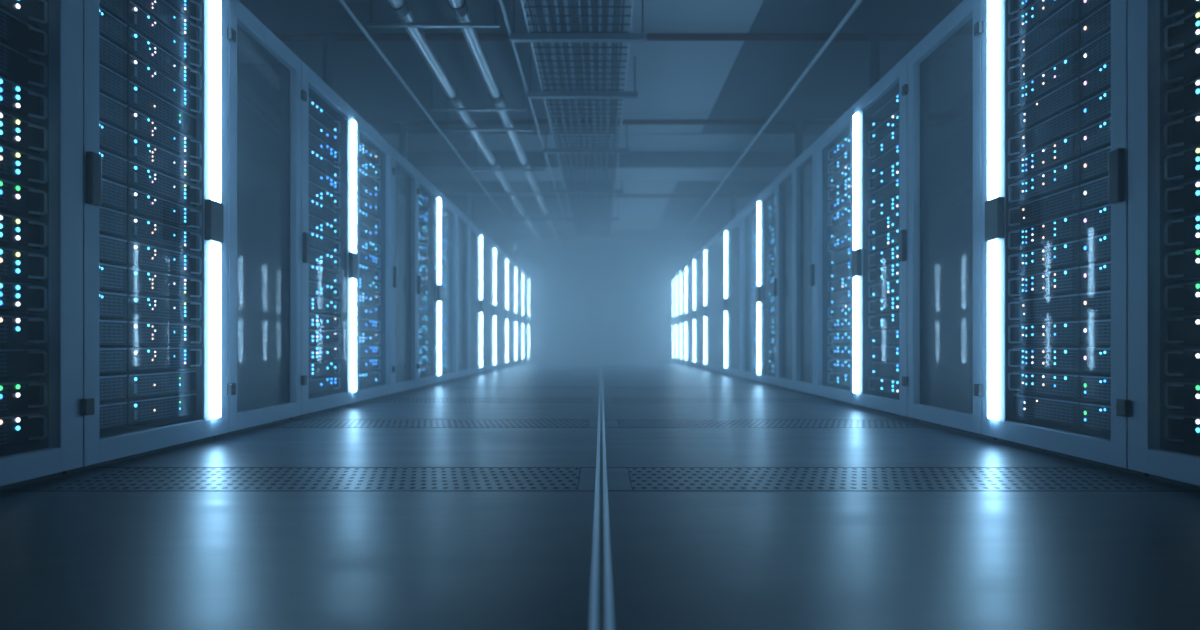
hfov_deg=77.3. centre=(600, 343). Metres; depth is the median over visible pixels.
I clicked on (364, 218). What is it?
vent grille
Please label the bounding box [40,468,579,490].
floor grate
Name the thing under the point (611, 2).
cable
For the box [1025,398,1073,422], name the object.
vent grille
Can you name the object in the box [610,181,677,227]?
ceiling panel
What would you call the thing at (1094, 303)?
vent grille
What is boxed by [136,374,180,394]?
vent grille
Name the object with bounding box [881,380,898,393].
vent grille
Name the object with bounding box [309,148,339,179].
server
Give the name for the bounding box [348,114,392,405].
tall cabinet
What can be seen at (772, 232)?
server
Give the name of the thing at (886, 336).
vent grille
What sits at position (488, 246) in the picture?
tall cabinet
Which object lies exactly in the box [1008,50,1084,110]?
server
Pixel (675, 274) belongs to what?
tall cabinet
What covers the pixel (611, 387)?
floor panel
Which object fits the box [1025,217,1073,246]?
vent grille
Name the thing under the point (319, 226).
vent grille
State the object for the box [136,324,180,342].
vent grille
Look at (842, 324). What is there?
vent grille
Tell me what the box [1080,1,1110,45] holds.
server
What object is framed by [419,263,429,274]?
server
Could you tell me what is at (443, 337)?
server
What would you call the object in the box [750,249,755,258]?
server
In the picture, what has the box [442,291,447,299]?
server
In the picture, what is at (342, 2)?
conduit
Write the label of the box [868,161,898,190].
server
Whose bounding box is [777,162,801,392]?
tall cabinet
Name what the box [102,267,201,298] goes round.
server
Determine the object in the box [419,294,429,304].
server
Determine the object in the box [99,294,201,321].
server
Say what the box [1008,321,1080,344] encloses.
server
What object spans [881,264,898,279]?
vent grille
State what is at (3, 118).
indicator lights
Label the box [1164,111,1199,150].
server
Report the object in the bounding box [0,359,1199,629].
floor
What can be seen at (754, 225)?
server
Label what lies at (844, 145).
indicator lights
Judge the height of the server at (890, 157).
0.100 m
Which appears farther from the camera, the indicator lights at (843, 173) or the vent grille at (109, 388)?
the indicator lights at (843, 173)
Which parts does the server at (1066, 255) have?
pull handle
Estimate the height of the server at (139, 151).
0.100 m
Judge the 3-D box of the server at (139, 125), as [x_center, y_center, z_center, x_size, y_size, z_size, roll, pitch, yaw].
[-2.280,-0.947,3.415,0.649,0.100,0.530,0,0,0]
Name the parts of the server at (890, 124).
pull handle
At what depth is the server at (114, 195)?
3.06 m
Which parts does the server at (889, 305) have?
pull handle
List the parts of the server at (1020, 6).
pull handle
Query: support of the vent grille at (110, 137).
attached to the server at (113, 140)
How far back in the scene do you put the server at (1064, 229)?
3.33 m
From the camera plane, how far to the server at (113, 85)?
3.05 m
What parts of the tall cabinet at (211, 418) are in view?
door handle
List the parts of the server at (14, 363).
pull handle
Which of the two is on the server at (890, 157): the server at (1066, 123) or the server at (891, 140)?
the server at (891, 140)
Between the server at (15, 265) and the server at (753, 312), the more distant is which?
the server at (753, 312)
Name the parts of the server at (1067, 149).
pull handle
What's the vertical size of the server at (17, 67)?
0.100 m
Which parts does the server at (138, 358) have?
pull handle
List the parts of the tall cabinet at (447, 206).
door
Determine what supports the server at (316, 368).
on the server at (320, 383)
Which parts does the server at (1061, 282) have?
pull handle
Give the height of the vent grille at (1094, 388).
0.079 m
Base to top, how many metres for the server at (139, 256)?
0.100 m
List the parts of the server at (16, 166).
pull handle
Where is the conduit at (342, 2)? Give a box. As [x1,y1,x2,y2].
[338,0,502,214]
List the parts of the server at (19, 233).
pull handle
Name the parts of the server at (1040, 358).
pull handle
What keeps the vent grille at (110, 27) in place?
attached to the server at (111, 28)
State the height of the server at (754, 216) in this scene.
0.100 m
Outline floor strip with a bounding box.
[590,359,612,629]
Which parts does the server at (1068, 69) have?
pull handle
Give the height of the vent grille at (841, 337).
0.079 m
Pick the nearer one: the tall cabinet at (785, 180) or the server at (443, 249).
the tall cabinet at (785, 180)
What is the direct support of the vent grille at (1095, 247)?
attached to the server at (1095, 249)
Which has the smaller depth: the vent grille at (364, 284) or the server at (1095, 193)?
the server at (1095, 193)
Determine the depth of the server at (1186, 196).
2.55 m
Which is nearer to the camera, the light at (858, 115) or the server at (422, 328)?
the light at (858, 115)
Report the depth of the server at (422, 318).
8.39 m
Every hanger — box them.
[367,0,499,27]
[429,69,525,110]
[443,97,532,130]
[473,142,545,170]
[491,181,552,194]
[509,198,560,219]
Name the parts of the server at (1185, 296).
pull handle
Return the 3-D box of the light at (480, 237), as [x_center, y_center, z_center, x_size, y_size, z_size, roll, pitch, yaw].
[-1.847,-0.655,11.513,0.025,2.019,0.146,0,0,0]
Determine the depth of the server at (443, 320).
9.49 m
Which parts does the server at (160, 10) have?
pull handle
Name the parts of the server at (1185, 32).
pull handle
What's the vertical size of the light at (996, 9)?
2.019 m
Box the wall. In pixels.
[509,256,692,358]
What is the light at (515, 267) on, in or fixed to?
attached to the tall cabinet at (512, 270)
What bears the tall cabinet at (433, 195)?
on the floor
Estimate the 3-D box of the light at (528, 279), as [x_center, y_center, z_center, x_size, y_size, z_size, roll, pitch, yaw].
[-1.847,-0.655,19.163,0.025,2.019,0.146,0,0,0]
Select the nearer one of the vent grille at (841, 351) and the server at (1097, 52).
the server at (1097, 52)
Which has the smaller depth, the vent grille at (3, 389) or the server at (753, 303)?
the vent grille at (3, 389)
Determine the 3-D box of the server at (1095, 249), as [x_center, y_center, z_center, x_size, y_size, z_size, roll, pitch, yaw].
[2.291,-0.384,2.885,0.627,0.100,0.440,0,0,0]
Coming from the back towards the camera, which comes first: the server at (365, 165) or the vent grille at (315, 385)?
the server at (365, 165)
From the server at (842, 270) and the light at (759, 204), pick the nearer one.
the server at (842, 270)
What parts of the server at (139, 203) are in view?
pull handle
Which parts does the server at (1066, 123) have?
pull handle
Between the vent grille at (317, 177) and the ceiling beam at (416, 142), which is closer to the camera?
the vent grille at (317, 177)
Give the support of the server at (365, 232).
on the server at (365, 245)
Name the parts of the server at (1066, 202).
pull handle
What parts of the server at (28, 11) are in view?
pull handle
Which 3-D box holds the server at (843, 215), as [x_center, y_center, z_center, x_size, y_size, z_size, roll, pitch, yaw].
[2.280,-1.059,6.020,0.649,0.100,0.900,0,0,0]
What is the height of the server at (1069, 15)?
0.100 m
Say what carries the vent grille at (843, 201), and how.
attached to the server at (843, 201)
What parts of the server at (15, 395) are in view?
pull handle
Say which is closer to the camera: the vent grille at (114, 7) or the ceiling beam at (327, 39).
the vent grille at (114, 7)
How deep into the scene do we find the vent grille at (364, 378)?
6.30 m
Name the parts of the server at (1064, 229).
pull handle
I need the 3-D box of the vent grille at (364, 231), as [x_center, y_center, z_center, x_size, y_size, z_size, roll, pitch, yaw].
[-1.984,-0.945,6.133,0.002,0.079,0.675,0,0,0]
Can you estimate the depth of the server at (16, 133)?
2.57 m
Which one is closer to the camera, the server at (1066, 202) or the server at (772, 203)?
the server at (1066, 202)
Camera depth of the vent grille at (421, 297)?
8.29 m
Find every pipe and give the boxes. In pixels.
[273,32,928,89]
[364,118,837,159]
[388,0,548,254]
[443,193,758,219]
[448,0,563,254]
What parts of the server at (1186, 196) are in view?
pull handle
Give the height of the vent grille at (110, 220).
0.079 m
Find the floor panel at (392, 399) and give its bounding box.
[381,398,591,401]
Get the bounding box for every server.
[0,0,47,26]
[0,8,47,58]
[0,42,47,90]
[0,76,47,121]
[0,110,47,153]
[0,145,47,185]
[0,179,47,217]
[0,213,47,249]
[0,247,47,280]
[0,281,47,312]
[0,315,47,344]
[0,349,47,378]
[0,380,47,412]
[0,412,47,446]
[99,0,126,21]
[99,7,126,48]
[99,35,126,75]
[99,64,126,102]
[99,92,126,129]
[99,120,126,156]
[99,149,126,183]
[99,206,126,236]
[99,234,126,263]
[99,263,126,290]
[99,291,126,317]
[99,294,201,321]
[99,320,126,344]
[99,347,201,371]
[99,348,126,372]
[99,370,196,397]
[99,375,126,401]
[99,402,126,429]
[101,178,126,209]
[101,393,196,424]
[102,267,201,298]
[110,241,201,275]
[114,214,201,252]
[116,187,201,229]
[121,134,201,183]
[121,160,201,206]
[122,80,196,137]
[122,107,201,160]
[123,0,201,68]
[123,27,201,91]
[123,53,201,114]
[127,321,201,344]
[130,0,201,46]
[164,0,201,23]
[309,98,339,134]
[309,115,336,149]
[309,131,339,164]
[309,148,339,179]
[309,164,339,194]
[309,181,339,209]
[309,198,339,224]
[309,214,339,239]
[309,231,339,254]
[309,248,339,269]
[309,264,339,284]
[309,280,339,299]
[309,297,339,314]
[309,313,339,328]
[309,330,339,344]
[309,346,339,360]
[309,361,339,377]
[309,376,339,393]
[359,140,379,166]
[359,154,379,178]
[359,168,379,191]
[359,181,376,204]
[359,195,376,216]
[359,209,379,229]
[359,223,376,242]
[359,236,379,255]
[359,250,379,267]
[359,264,379,280]
[359,277,379,293]
[359,291,379,305]
[359,305,376,318]
[359,319,379,331]
[359,332,379,343]
[359,346,379,357]
[359,358,379,371]
[359,371,379,384]
[419,192,426,205]
[419,201,429,215]
[419,212,429,225]
[419,222,429,235]
[419,232,429,245]
[419,242,427,255]
[419,253,429,265]
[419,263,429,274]
[419,273,429,284]
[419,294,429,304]
[419,304,427,314]
[419,315,429,324]
[419,325,429,333]
[419,335,429,343]
[419,345,429,354]
[419,355,429,364]
[419,365,429,374]
[421,284,429,294]
[442,210,447,220]
[442,219,447,229]
[442,228,445,238]
[442,237,447,247]
[442,246,445,256]
[442,255,447,264]
[442,264,445,273]
[442,273,447,282]
[442,282,447,291]
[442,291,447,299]
[442,300,447,308]
[442,309,445,317]
[442,318,447,326]
[442,327,447,335]
[442,336,447,343]
[442,345,447,352]
[442,354,445,361]
[442,363,447,370]
[750,231,755,241]
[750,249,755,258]
[750,258,755,266]
[750,266,755,275]
[750,275,755,283]
[750,284,755,292]
[750,293,755,301]
[750,301,755,309]
[750,310,755,318]
[750,319,755,326]
[750,328,755,335]
[750,336,755,343]
[750,345,755,352]
[750,354,755,361]
[750,362,755,370]
[752,214,755,224]
[752,222,755,232]
[752,240,755,249]
[767,198,774,210]
[767,208,774,219]
[767,227,774,238]
[767,237,774,248]
[767,247,774,257]
[767,257,774,267]
[767,267,774,277]
[767,277,774,286]
[767,287,772,296]
[767,296,774,305]
[767,306,774,315]
[767,316,774,324]
[767,326,774,334]
[767,336,774,343]
[767,345,774,353]
[767,364,774,373]
[769,217,774,229]
[769,355,774,363]
[828,134,849,161]
[828,149,849,174]
[828,163,849,187]
[828,177,849,200]
[828,191,849,213]
[828,205,849,226]
[828,233,849,252]
[828,276,849,291]
[828,304,849,317]
[828,318,849,330]
[828,332,849,343]
[828,346,849,358]
[828,359,849,372]
[828,372,849,386]
[831,219,849,239]
[831,247,849,265]
[831,261,849,278]
[831,290,849,304]
[868,110,898,144]
[868,127,898,159]
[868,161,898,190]
[868,194,898,221]
[868,211,898,236]
[868,228,898,251]
[868,245,898,267]
[868,262,898,282]
[868,279,898,297]
[868,296,898,313]
[868,313,898,328]
[868,377,898,394]
[872,93,898,128]
[872,144,898,174]
[872,178,898,205]
[872,330,898,344]
[872,346,898,360]
[872,362,898,377]
[1008,0,1037,16]
[1008,0,1071,40]
[1008,0,1082,63]
[1008,23,1083,87]
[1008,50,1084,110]
[1008,104,1086,157]
[1008,131,1085,180]
[1008,158,1086,203]
[1008,185,1088,227]
[1008,212,1092,250]
[1008,239,1097,274]
[1008,267,1109,297]
[1008,294,1110,320]
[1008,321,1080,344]
[1008,347,1110,371]
[1008,371,1110,398]
[1013,77,1085,133]
[1013,394,1100,425]
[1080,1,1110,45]
[1080,30,1110,72]
[1080,59,1110,99]
[1080,88,1110,126]
[1080,117,1110,154]
[1080,146,1110,181]
[1080,175,1109,208]
[1080,204,1110,235]
[1080,233,1110,262]
[1080,262,1110,289]
[1080,290,1110,317]
[1080,319,1110,344]
[1080,348,1110,373]
[1080,375,1110,402]
[1080,402,1110,430]
[1081,0,1110,18]
[1164,0,1199,21]
[1164,9,1199,53]
[1164,43,1199,85]
[1164,77,1199,118]
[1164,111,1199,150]
[1164,145,1199,182]
[1164,179,1199,215]
[1164,213,1199,247]
[1164,247,1199,279]
[1164,281,1199,312]
[1164,315,1199,344]
[1164,349,1199,378]
[1164,381,1199,412]
[1164,413,1199,446]
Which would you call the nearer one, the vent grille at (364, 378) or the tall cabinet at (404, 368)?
the vent grille at (364, 378)
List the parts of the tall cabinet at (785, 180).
door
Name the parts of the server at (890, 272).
pull handle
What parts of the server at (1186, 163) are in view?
pull handle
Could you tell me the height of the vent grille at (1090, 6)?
0.079 m
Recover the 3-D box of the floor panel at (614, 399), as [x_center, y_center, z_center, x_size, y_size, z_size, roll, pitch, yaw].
[0.952,0.480,6.268,1.697,0.020,0.443,0,0,0]
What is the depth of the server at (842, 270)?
6.21 m
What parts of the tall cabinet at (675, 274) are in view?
door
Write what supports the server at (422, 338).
on the server at (422, 348)
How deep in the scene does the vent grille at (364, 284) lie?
6.29 m
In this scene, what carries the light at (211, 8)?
attached to the tall cabinet at (211, 418)
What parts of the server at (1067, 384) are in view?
pull handle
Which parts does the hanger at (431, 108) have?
threaded rod, threaded rod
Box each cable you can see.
[529,0,579,235]
[541,0,582,230]
[554,0,586,235]
[563,0,590,230]
[577,0,592,230]
[587,0,597,230]
[598,0,601,230]
[603,0,613,230]
[608,0,623,227]
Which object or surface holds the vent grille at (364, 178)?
attached to the server at (366, 179)
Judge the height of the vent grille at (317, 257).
0.079 m
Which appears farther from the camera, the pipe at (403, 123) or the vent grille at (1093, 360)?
the pipe at (403, 123)
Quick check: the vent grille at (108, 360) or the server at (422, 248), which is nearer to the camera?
the vent grille at (108, 360)
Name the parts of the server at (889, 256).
pull handle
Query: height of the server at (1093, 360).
0.100 m
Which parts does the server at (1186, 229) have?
pull handle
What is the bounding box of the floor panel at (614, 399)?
[613,398,820,401]
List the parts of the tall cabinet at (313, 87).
door handle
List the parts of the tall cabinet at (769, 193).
door, door handle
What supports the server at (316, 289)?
on the server at (316, 305)
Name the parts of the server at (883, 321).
pull handle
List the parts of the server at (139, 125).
pull handle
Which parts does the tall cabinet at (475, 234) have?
door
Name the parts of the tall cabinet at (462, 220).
door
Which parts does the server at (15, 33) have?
pull handle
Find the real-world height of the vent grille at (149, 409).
0.079 m
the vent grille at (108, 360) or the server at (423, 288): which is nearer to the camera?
the vent grille at (108, 360)
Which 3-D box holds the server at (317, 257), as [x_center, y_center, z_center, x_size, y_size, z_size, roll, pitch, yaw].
[-2.280,-0.609,5.185,0.649,0.100,0.900,0,0,0]
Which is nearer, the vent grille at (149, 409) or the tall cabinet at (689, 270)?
the vent grille at (149, 409)
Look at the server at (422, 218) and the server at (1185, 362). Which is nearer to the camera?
the server at (1185, 362)
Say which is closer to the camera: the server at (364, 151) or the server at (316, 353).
the server at (316, 353)
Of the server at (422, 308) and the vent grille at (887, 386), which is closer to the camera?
the vent grille at (887, 386)
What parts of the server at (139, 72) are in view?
pull handle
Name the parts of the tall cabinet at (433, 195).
door handle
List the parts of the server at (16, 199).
pull handle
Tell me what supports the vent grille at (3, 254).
attached to the server at (15, 265)
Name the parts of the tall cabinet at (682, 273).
door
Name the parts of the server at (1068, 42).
pull handle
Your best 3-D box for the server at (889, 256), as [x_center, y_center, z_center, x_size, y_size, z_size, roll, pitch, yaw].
[2.280,-0.609,5.043,0.649,0.100,0.900,0,0,0]
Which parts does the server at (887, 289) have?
pull handle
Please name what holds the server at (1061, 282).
in the tall cabinet at (1109, 449)
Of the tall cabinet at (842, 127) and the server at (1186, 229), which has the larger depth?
the tall cabinet at (842, 127)
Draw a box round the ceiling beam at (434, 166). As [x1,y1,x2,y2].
[398,151,803,180]
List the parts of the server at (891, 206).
pull handle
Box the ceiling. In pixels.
[239,0,962,255]
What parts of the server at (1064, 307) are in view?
pull handle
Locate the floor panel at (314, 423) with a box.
[282,419,587,427]
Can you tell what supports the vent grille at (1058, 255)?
attached to the server at (1066, 255)
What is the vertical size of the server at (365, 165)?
0.100 m
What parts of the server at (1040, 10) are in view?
pull handle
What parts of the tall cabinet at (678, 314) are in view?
door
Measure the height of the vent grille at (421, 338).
0.079 m
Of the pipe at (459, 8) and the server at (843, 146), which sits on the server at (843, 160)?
the server at (843, 146)
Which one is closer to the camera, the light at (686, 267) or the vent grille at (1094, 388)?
the vent grille at (1094, 388)
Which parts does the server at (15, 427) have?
pull handle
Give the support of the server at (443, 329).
on the server at (443, 337)
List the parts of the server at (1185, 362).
pull handle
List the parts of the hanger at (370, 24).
threaded rod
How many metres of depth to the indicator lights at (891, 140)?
5.14 m
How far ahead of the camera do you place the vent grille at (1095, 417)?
3.00 m
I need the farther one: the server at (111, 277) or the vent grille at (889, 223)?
the vent grille at (889, 223)
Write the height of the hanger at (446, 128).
0.428 m
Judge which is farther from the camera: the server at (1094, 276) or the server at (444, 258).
the server at (444, 258)
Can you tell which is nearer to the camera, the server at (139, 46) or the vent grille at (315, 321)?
the server at (139, 46)
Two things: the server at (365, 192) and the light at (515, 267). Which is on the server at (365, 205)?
the server at (365, 192)
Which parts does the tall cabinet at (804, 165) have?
door handle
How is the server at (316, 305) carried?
on the server at (316, 321)
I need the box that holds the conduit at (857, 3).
[673,0,862,248]
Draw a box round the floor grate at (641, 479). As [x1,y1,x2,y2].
[628,468,1161,490]
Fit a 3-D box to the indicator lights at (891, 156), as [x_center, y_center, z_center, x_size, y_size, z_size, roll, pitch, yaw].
[1.984,-1.282,4.975,0.002,0.079,0.675,0,0,0]
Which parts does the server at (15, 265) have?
pull handle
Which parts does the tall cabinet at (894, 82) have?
door handle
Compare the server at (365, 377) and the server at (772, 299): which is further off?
the server at (772, 299)
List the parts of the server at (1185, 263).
pull handle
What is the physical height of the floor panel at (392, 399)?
0.020 m
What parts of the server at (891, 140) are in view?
pull handle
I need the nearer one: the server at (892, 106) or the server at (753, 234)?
the server at (892, 106)
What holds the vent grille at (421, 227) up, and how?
attached to the server at (422, 228)
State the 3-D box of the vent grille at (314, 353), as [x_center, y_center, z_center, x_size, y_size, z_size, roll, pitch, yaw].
[-1.984,0.068,5.117,0.002,0.079,0.675,0,0,0]
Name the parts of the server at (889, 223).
pull handle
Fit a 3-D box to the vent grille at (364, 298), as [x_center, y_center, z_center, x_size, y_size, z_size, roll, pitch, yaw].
[-1.984,-0.383,6.133,0.002,0.079,0.675,0,0,0]
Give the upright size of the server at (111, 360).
0.100 m
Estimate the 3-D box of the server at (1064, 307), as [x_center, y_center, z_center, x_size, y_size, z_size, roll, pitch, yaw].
[2.280,-0.159,3.360,0.649,0.100,0.500,0,0,0]
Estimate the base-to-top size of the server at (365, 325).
0.100 m
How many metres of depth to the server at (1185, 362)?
2.55 m
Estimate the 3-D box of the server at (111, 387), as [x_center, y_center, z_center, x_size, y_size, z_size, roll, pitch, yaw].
[-2.293,0.178,2.925,0.624,0.100,0.430,0,0,0]
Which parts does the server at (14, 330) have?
pull handle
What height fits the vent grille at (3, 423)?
0.079 m
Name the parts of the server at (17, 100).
pull handle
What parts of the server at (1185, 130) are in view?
pull handle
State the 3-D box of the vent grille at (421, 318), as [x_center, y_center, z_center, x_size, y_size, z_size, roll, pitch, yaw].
[-1.984,-0.270,8.053,0.002,0.079,0.675,0,0,0]
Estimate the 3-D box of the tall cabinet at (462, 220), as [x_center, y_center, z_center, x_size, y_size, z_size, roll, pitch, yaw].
[-2.380,-0.644,10.110,1.050,2.229,0.894,0,0,0]
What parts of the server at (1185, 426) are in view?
pull handle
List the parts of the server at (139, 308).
pull handle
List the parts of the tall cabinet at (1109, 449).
door handle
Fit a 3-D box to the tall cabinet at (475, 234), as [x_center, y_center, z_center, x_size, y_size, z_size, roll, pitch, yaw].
[-2.365,-0.644,11.110,1.080,2.229,1.094,0,0,0]
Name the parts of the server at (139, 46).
pull handle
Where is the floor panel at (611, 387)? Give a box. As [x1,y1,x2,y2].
[610,386,770,388]
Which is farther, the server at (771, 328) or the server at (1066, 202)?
the server at (771, 328)
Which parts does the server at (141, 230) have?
pull handle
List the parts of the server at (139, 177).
pull handle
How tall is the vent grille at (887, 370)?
0.079 m
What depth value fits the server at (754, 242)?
9.72 m
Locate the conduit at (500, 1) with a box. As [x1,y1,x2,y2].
[499,0,567,227]
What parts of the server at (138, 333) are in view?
pull handle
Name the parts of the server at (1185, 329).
pull handle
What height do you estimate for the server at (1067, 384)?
0.100 m
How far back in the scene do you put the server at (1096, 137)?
3.01 m
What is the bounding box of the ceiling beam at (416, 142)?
[381,133,820,151]
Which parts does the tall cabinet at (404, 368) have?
door handle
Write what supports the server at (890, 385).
in the tall cabinet at (894, 82)
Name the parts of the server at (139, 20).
pull handle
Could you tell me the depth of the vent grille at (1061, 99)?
3.31 m
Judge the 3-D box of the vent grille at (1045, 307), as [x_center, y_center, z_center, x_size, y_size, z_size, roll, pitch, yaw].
[1.984,-0.158,3.330,0.002,0.079,0.360,0,0,0]
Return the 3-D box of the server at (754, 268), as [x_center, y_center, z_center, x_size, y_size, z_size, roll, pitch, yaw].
[2.280,-0.947,9.420,0.649,0.100,0.900,0,0,0]
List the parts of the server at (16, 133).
pull handle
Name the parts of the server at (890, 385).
pull handle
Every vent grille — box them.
[0,0,7,5]
[0,12,7,39]
[0,46,7,72]
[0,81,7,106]
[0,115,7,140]
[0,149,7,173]
[0,183,7,207]
[0,217,7,240]
[0,251,7,274]
[0,285,7,308]
[0,318,7,341]
[0,352,7,375]
[0,386,7,409]
[0,420,7,444]
[99,0,122,16]
[99,10,122,43]
[99,38,122,70]
[99,95,122,125]
[99,124,122,152]
[99,209,122,233]
[99,237,122,260]
[99,266,122,287]
[99,294,122,315]
[99,323,122,342]
[99,351,122,370]
[99,378,122,399]
[100,152,122,179]
[102,181,122,206]
[136,9,180,56]
[136,34,180,80]
[136,61,180,104]
[136,88,180,127]
[136,113,180,151]
[136,140,180,175]
[136,166,180,199]
[136,193,180,223]
[136,219,180,247]
[136,245,180,270]
[136,272,180,294]
[136,298,180,318]
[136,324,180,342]
[136,350,180,368]
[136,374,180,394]
[136,398,180,421]
[137,0,180,32]
[170,0,180,8]
[309,100,327,125]
[309,117,327,141]
[309,133,327,156]
[309,150,327,172]
[309,166,327,187]
[309,183,327,203]
[309,199,327,218]
[309,216,327,234]
[309,232,327,249]
[309,265,327,280]
[309,282,327,296]
[309,299,327,311]
[309,315,327,327]
[309,332,327,342]
[309,348,327,359]
[309,363,327,375]
[309,379,327,392]
[310,249,327,265]
[359,142,370,159]
[359,156,370,173]
[359,169,370,186]
[359,183,370,199]
[359,197,370,212]
[359,210,370,225]
[359,224,370,238]
[359,238,370,251]
[359,252,370,264]
[359,265,370,277]
[359,279,370,290]
[359,293,370,303]
[359,306,370,316]
[359,320,370,329]
[359,334,370,342]
[359,347,370,356]
[359,360,370,370]
[359,373,370,383]
[419,193,423,202]
[419,203,423,212]
[419,213,423,222]
[419,223,423,232]
[419,234,423,242]
[419,244,423,252]
[419,254,423,262]
[419,264,423,272]
[419,295,423,302]
[419,305,423,312]
[419,316,423,322]
[419,326,423,332]
[419,336,423,343]
[419,347,423,353]
[419,357,423,363]
[419,367,423,373]
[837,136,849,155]
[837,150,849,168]
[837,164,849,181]
[837,180,849,195]
[837,192,849,208]
[837,207,849,222]
[837,222,849,235]
[837,235,849,248]
[837,250,849,262]
[837,264,849,275]
[837,278,849,289]
[837,292,849,302]
[837,305,849,316]
[837,319,849,329]
[837,333,849,342]
[837,347,849,356]
[837,361,849,371]
[837,374,849,385]
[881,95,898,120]
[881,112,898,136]
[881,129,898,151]
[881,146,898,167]
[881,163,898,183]
[881,179,898,199]
[881,196,898,215]
[881,213,898,231]
[881,230,898,247]
[881,247,898,263]
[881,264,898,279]
[881,281,898,295]
[881,298,898,310]
[881,314,898,326]
[881,331,898,342]
[881,348,898,359]
[881,364,898,376]
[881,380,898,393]
[1025,0,1064,29]
[1025,2,1073,53]
[1025,29,1073,77]
[1025,56,1073,101]
[1025,83,1073,125]
[1025,110,1073,149]
[1025,136,1073,173]
[1025,163,1073,197]
[1025,190,1073,222]
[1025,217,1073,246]
[1025,244,1073,270]
[1025,270,1073,294]
[1025,297,1073,318]
[1025,324,1073,342]
[1025,350,1073,368]
[1025,374,1073,395]
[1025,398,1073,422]
[1084,0,1103,13]
[1084,178,1108,205]
[1084,236,1110,259]
[1084,293,1110,314]
[1084,351,1110,370]
[1084,378,1110,399]
[1084,406,1110,428]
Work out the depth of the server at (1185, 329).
2.55 m
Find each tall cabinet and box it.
[0,0,82,490]
[62,0,228,474]
[214,0,300,437]
[290,61,357,419]
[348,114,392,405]
[385,147,416,396]
[410,170,441,390]
[434,193,456,384]
[451,208,468,379]
[464,219,482,376]
[477,232,495,373]
[491,244,507,370]
[504,255,516,367]
[514,264,523,364]
[520,271,529,363]
[672,272,678,362]
[676,269,682,363]
[680,264,687,364]
[685,256,697,367]
[693,246,708,369]
[704,227,729,374]
[724,212,745,378]
[741,196,763,383]
[756,178,783,388]
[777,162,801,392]
[794,142,822,397]
[815,107,861,407]
[852,54,918,420]
[907,0,996,439]
[982,0,1148,476]
[1128,0,1199,489]
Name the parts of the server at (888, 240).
pull handle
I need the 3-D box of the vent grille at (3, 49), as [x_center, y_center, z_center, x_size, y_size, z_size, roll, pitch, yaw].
[-1.984,-0.945,2.335,0.002,0.079,0.348,0,0,0]
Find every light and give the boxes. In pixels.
[203,0,220,419]
[347,117,355,391]
[436,196,440,374]
[479,235,481,366]
[493,248,495,364]
[506,259,507,361]
[515,267,516,359]
[522,274,523,358]
[528,279,528,357]
[673,279,673,357]
[676,275,677,358]
[680,272,681,358]
[685,267,686,359]
[694,259,695,361]
[704,249,706,363]
[725,230,727,367]
[757,200,761,374]
[853,109,862,393]
[987,0,1005,420]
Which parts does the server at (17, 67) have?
pull handle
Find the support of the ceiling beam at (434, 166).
attached to the ceiling
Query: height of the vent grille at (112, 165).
0.079 m
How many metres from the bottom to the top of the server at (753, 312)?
0.100 m
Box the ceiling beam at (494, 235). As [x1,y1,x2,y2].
[481,230,720,241]
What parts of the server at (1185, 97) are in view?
pull handle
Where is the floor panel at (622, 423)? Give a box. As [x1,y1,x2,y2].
[618,419,919,427]
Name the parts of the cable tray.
threaded rod, threaded rod, rail, rail, threaded rod, threaded rod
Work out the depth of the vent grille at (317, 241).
5.27 m
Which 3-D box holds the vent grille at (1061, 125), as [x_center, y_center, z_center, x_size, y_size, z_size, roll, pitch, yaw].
[1.984,-0.945,3.330,0.002,0.079,0.360,0,0,0]
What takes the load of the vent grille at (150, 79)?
attached to the server at (139, 72)
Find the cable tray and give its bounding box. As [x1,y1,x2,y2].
[510,0,646,237]
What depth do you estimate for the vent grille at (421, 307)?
8.29 m
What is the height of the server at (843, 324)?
0.100 m
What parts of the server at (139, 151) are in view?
pull handle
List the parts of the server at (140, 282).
pull handle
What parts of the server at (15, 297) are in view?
pull handle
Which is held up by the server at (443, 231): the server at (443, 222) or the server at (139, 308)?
the server at (443, 222)
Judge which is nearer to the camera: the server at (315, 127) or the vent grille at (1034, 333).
the vent grille at (1034, 333)
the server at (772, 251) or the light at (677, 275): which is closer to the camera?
the server at (772, 251)
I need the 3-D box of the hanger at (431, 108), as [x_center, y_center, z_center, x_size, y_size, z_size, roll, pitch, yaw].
[-1.270,-2.615,7.720,1.000,0.428,0.040,0,0,0]
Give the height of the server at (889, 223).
0.100 m
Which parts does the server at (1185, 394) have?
pull handle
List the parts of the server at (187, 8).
pull handle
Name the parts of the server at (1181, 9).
pull handle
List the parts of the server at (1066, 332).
pull handle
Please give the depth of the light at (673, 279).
19.17 m
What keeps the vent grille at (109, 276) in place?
attached to the server at (111, 277)
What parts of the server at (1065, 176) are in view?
pull handle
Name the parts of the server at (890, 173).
pull handle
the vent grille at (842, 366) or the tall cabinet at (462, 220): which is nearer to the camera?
the vent grille at (842, 366)
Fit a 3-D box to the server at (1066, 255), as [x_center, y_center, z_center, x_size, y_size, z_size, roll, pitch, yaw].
[2.280,-0.384,3.360,0.649,0.100,0.500,0,0,0]
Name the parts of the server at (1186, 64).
pull handle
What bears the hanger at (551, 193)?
hanging from the ceiling
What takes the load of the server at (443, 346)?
on the server at (443, 355)
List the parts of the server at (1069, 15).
pull handle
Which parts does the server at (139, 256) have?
pull handle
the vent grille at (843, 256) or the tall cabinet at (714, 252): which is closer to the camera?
the vent grille at (843, 256)
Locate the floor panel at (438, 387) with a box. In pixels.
[431,386,593,388]

